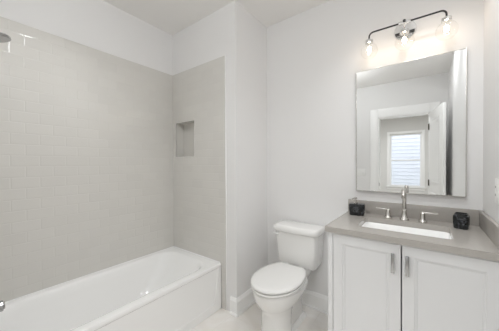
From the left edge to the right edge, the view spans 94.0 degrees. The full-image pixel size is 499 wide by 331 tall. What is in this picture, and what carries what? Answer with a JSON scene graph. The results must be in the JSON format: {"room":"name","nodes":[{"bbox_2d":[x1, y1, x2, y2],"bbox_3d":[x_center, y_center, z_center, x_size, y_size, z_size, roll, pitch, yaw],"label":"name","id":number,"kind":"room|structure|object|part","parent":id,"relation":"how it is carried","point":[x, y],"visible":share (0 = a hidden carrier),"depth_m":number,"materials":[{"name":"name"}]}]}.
{"room":"bathroom","nodes":[
{"label":"bathroom","id":0,"kind":"room"},
{"bbox_2d":[0,0,172,75],"bbox_3d":[-1.428,-0.051,1.880,0.100,2.743,3.022,0,1,37],"label":"wall","id":1,"kind":"structure","parent":0,"point":[100,25],"depth_m":1.99,"materials":[{"name":"white paint"}]},
{"bbox_2d":[0,16,173,301],"bbox_3d":[-1.299,-0.024,1.961,0.008,1.910,1.516,0,1,37],"label":"tiled wall","id":2,"kind":"structure","parent":1,"relation":"attached to","point":[87,183],"depth_m":1.85,"materials":[{"name":"beige tile"}]},
{"bbox_2d":[103,0,329,34],"bbox_3d":[-0.392,-1.460,1.079,2.714,0.080,3.022,0,1,37],"label":"ceiling","id":3,"kind":"structure","parent":0,"point":[170,16],"depth_m":2.13,"materials":[{"name":"white paint"}]},
{"bbox_2d":[172,1,267,310],"bbox_3d":[-0.298,-0.063,2.542,0.906,2.743,0.603,0,1,37],"label":"wall","id":4,"kind":"structure","parent":0,"point":[230,31],"depth_m":2.17,"materials":[{"name":"white paint"}]},
{"bbox_2d":[177,121,193,156],"bbox_3d":[-0.642,-0.276,2.482,0.308,0.370,0.096,0,1,37],"label":"wall niche","id":5,"kind":"object","parent":4,"relation":"attached to","point":[185,130],"visible":0.56,"depth_m":2.56,"materials":[{"name":"white tile"}]},
{"bbox_2d":[173,56,225,309],"bbox_3d":[-0.528,0.162,2.336,0.789,2.299,0.008,0,1,37],"label":"tiled wall","id":6,"kind":"structure","parent":4,"relation":"attached to","point":[198,91],"depth_m":2.27,"materials":[{"name":"beige tile"}]},
{"bbox_2d":[176,120,194,156],"bbox_3d":[-0.675,-0.275,2.438,0.314,0.376,0.006,0,1,37],"label":"trim","id":7,"kind":"structure","parent":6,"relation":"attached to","point":[189,120],"depth_m":2.35,"materials":[{"name":"white tile"}]},
{"bbox_2d":[225,56,226,310],"bbox_3d":[-0.212,0.163,2.096,0.004,2.299,0.010,0,1,37],"label":"trim","id":8,"kind":"structure","parent":6,"relation":"attached to","point":[225,56],"depth_m":2.09,"materials":[{"name":"white paint"}]},
{"bbox_2d":[229,288,327,316],"bbox_3d":[0.331,1.236,2.006,0.884,0.148,0.529,0,1,37],"label":"baseboard","id":9,"kind":"structure","parent":4,"relation":"attached to","point":[311,299],"depth_m":2.10,"materials":[{"name":"white paint"}]},
{"bbox_2d":[190,303,327,330],"bbox_3d":[-0.359,1.362,1.131,2.714,0.080,2.962,0,1,37],"label":"floor","id":10,"kind":"structure","parent":0,"point":[221,320],"depth_m":1.95,"materials":[{"name":"tile"}]},
{"bbox_2d":[0,246,220,330],"bbox_3d":[-1.002,1.107,1.752,0.721,0.425,1.514,0,1,37],"label":"bathtub","id":11,"kind":"object","parent":10,"relation":"on","point":[173,288],"visible":1,"depth_m":1.82,"materials":[{"name":"white ceramic"}]},
{"bbox_2d":[251,220,324,330],"bbox_3d":[0.287,0.924,1.896,0.430,0.775,0.716,0,1,37],"label":"toilet","id":12,"kind":"object","parent":10,"relation":"on","point":[278,288],"visible":0.99,"depth_m":1.88,"materials":[{"name":"white ceramic"}]},
{"bbox_3d":[0.223,0.901,1.812,0.374,0.024,0.503,0,1,37],"label":"seat","id":13,"kind":"part","parent":12,"relation":"part of","materials":[{"name":"white plastic"}]},
{"bbox_3d":[0.223,0.872,1.812,0.376,0.034,0.505,0,1,37],"label":"seat lid","id":14,"kind":"part","parent":12,"relation":"part of","materials":[{"name":"white plastic"}]},
{"bbox_3d":[0.434,0.564,2.091,0.430,0.061,0.220,0,1,37],"label":"tank lid","id":15,"kind":"part","parent":12,"relation":"part of","materials":[{"name":"white ceramic"}]},
{"bbox_3d":[0.442,0.743,2.101,0.404,0.296,0.199,0,1,37],"label":"tank","id":16,"kind":"part","parent":12,"relation":"part of","materials":[{"name":"white ceramic"}]},
{"bbox_2d":[328,232,498,330],"bbox_3d":[0.977,0.866,1.469,0.786,0.893,0.597,0,1,37],"label":"vanity cabinet","id":17,"kind":"object","parent":10,"relation":"on","point":[371,287],"visible":0.86,"depth_m":1.24,"materials":[{"name":"white paint"}]},
{"bbox_3d":[0.680,0.813,1.374,0.360,0.767,0.019,0,1,37],"label":"door","id":18,"kind":"part","parent":17,"relation":"part of","materials":[{"name":"white paint"}]},
{"bbox_3d":[0.778,0.527,1.263,0.017,0.107,0.035,0,1,37],"label":"handle","id":19,"kind":"part","parent":17,"relation":"part of","materials":[{"name":"silver metal"}]},
{"bbox_3d":[0.831,0.527,1.223,0.017,0.107,0.035,0,1,37],"label":"handle","id":20,"kind":"part","parent":17,"relation":"part of","materials":[{"name":"silver metal"}]},
{"bbox_2d":[325,211,498,261],"bbox_3d":[0.974,0.399,1.473,0.799,0.034,0.586,0,1,37],"label":"countertop","id":21,"kind":"structure","parent":17,"relation":"on","point":[472,242],"depth_m":1.30,"materials":[{"name":"stone"}]},
{"bbox_2d":[349,197,364,215],"bbox_3d":[0.828,0.312,1.791,0.113,0.135,0.078,0,1,29],"label":"soap dispenser","id":22,"kind":"object","parent":21,"relation":"on","point":[358,209],"visible":1,"depth_m":1.76,"materials":[{"name":"black stone"}]},
{"bbox_2d":[362,222,450,257],"bbox_3d":[0.961,0.482,1.463,0.507,0.128,0.342,0,1,37],"label":"sink","id":23,"kind":"object","parent":21,"relation":"in","point":[431,233],"visible":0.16,"depth_m":1.56,"materials":[{"name":"white ceramic"}]},
{"bbox_2d":[375,188,437,222],"bbox_3d":[1.060,0.267,1.591,0.365,0.227,0.136,0,1,37],"label":"faucet","id":24,"kind":"object","parent":21,"relation":"on","point":[403,217],"visible":1,"depth_m":1.61,"materials":[{"name":"silver metal"}]},
{"bbox_3d":[1.001,0.348,1.680,0.052,0.064,0.052,0,1,37],"label":"handle","id":25,"kind":"part","parent":24,"relation":"part of","materials":[{"name":"silver metal"}]},
{"bbox_3d":[1.058,0.267,1.593,0.058,0.227,0.136,0,1,37],"label":"spout","id":26,"kind":"part","parent":24,"relation":"part of","materials":[{"name":"silver metal"}]},
{"bbox_3d":[1.161,0.348,1.559,0.052,0.064,0.052,0,1,37],"label":"handle","id":27,"kind":"part","parent":24,"relation":"part of","materials":[{"name":"silver metal"}]},
{"bbox_2d":[453,212,469,229],"bbox_3d":[1.285,0.335,1.411,0.073,0.092,0.073,-1,1,-39],"label":"tumbler","id":28,"kind":"object","parent":21,"relation":"on","point":[461,220],"visible":1,"depth_m":1.39,"materials":[{"name":"black stone"}]},
{"bbox_2d":[479,210,498,248],"bbox_3d":[1.279,0.334,1.230,0.020,0.098,0.565,0,1,37],"label":"side splash","id":29,"kind":"object","parent":21,"relation":"on","point":[490,227],"visible":1,"depth_m":1.22,"materials":[{"name":"stone"}]},
{"bbox_3d":[0.979,0.814,1.148,0.379,0.767,0.019,0,1,37],"label":"door","id":30,"kind":"part","parent":17,"relation":"part of","materials":[{"name":"white paint"}]},
{"bbox_2d":[267,0,483,295],"bbox_3d":[0.857,-0.064,1.986,1.608,2.743,0.100,0,1,37],"label":"wall","id":31,"kind":"structure","parent":0,"point":[315,55],"depth_m":2.01,"materials":[{"name":"white paint"}]},
{"bbox_2d":[365,10,451,51],"bbox_3d":[1.088,-0.926,1.628,0.556,0.248,0.173,0,1,37],"label":"vanity light","id":32,"kind":"object","parent":31,"relation":"attached to","point":[405,29],"visible":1,"depth_m":1.65,"materials":[{"name":"silver metal"}]},
{"bbox_2d":[365,38,372,44],"bbox_3d":[0.894,-0.926,1.737,0.055,0.034,0.054,0,1,37],"label":"socket","id":33,"kind":"object","parent":32,"relation":"attached to","point":[369,41],"depth_m":1.72,"materials":[{"name":"silver metal"}]},
{"bbox_2d":[400,27,408,34],"bbox_3d":[1.069,-0.932,1.605,0.055,0.046,0.054,0,1,37],"label":"socket","id":34,"kind":"object","parent":32,"relation":"attached to","point":[405,30],"depth_m":1.59,"materials":[{"name":"silver metal"}]},
{"bbox_3d":[1.132,-0.983,1.693,0.136,0.136,0.014,0,1,37],"label":"plate","id":35,"kind":"part","parent":32,"relation":"part of","materials":[{"name":"silver metal"}]},
{"bbox_2d":[441,15,451,23],"bbox_3d":[1.246,-0.925,1.471,0.055,0.034,0.054,0,1,37],"label":"socket","id":36,"kind":"object","parent":32,"relation":"attached to","point":[448,18],"depth_m":1.46,"materials":[{"name":"silver metal"}]},
{"bbox_2d":[356,48,466,196],"bbox_3d":[1.134,-0.275,1.696,0.658,0.954,0.023,0,1,37],"label":"wall mirror","id":37,"kind":"object","parent":31,"relation":"attached to","point":[411,116],"visible":0.94,"depth_m":1.65,"materials":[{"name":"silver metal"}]},
{"bbox_2d":[348,199,482,225],"bbox_3d":[1.144,0.330,1.698,0.799,0.098,0.020,0,1,37],"label":"backsplash","id":38,"kind":"structure","parent":31,"relation":"attached to","point":[445,214],"depth_m":1.65,"materials":[{"name":"stone"}]},
{"bbox_2d":[483,0,498,223],"bbox_3d":[0.658,-0.046,0.306,0.100,2.743,3.022,0,1,37],"label":"wall","id":39,"kind":"structure","parent":0,"point":[491,7],"depth_m":1.28,"materials":[{"name":"white paint"}]},
{"bbox_2d":[495,178,498,203],"bbox_3d":[1.236,0.128,1.162,0.010,0.124,0.072,0,1,37],"label":"wall outlet","id":40,"kind":"object","parent":39,"relation":"attached to","point":[496,179],"visible":1,"depth_m":1.15,"materials":[{"name":"white plastic"}]},
{"bbox_3d":[-1.670,-0.039,0.725,0.906,2.743,0.886,0,1,37],"label":"wall","id":41,"kind":"structure","parent":0,"visible":0},
{"bbox_3d":[-1.446,0.179,1.120,0.789,2.299,0.008,0,1,37],"label":"tiled wall","id":42,"kind":"structure","parent":41,"relation":"attached to","visible":0},
{"bbox_2d":[0,300,4,311],"bbox_3d":[-1.419,0.767,1.226,0.068,0.092,0.181,0,1,37],"label":"tub spout","id":43,"kind":"object","parent":42,"relation":"attached to","point":[2,304],"visible":1,"depth_m":1.27,"materials":[{"name":"silver metal"}]},
{"bbox_2d":[0,32,10,42],"bbox_3d":[-1.415,-0.748,1.227,0.128,0.140,0.221,0,1,37],"label":"shower head","id":44,"kind":"object","parent":42,"relation":"attached to","point":[4,38],"visible":1,"depth_m":1.28}
]}

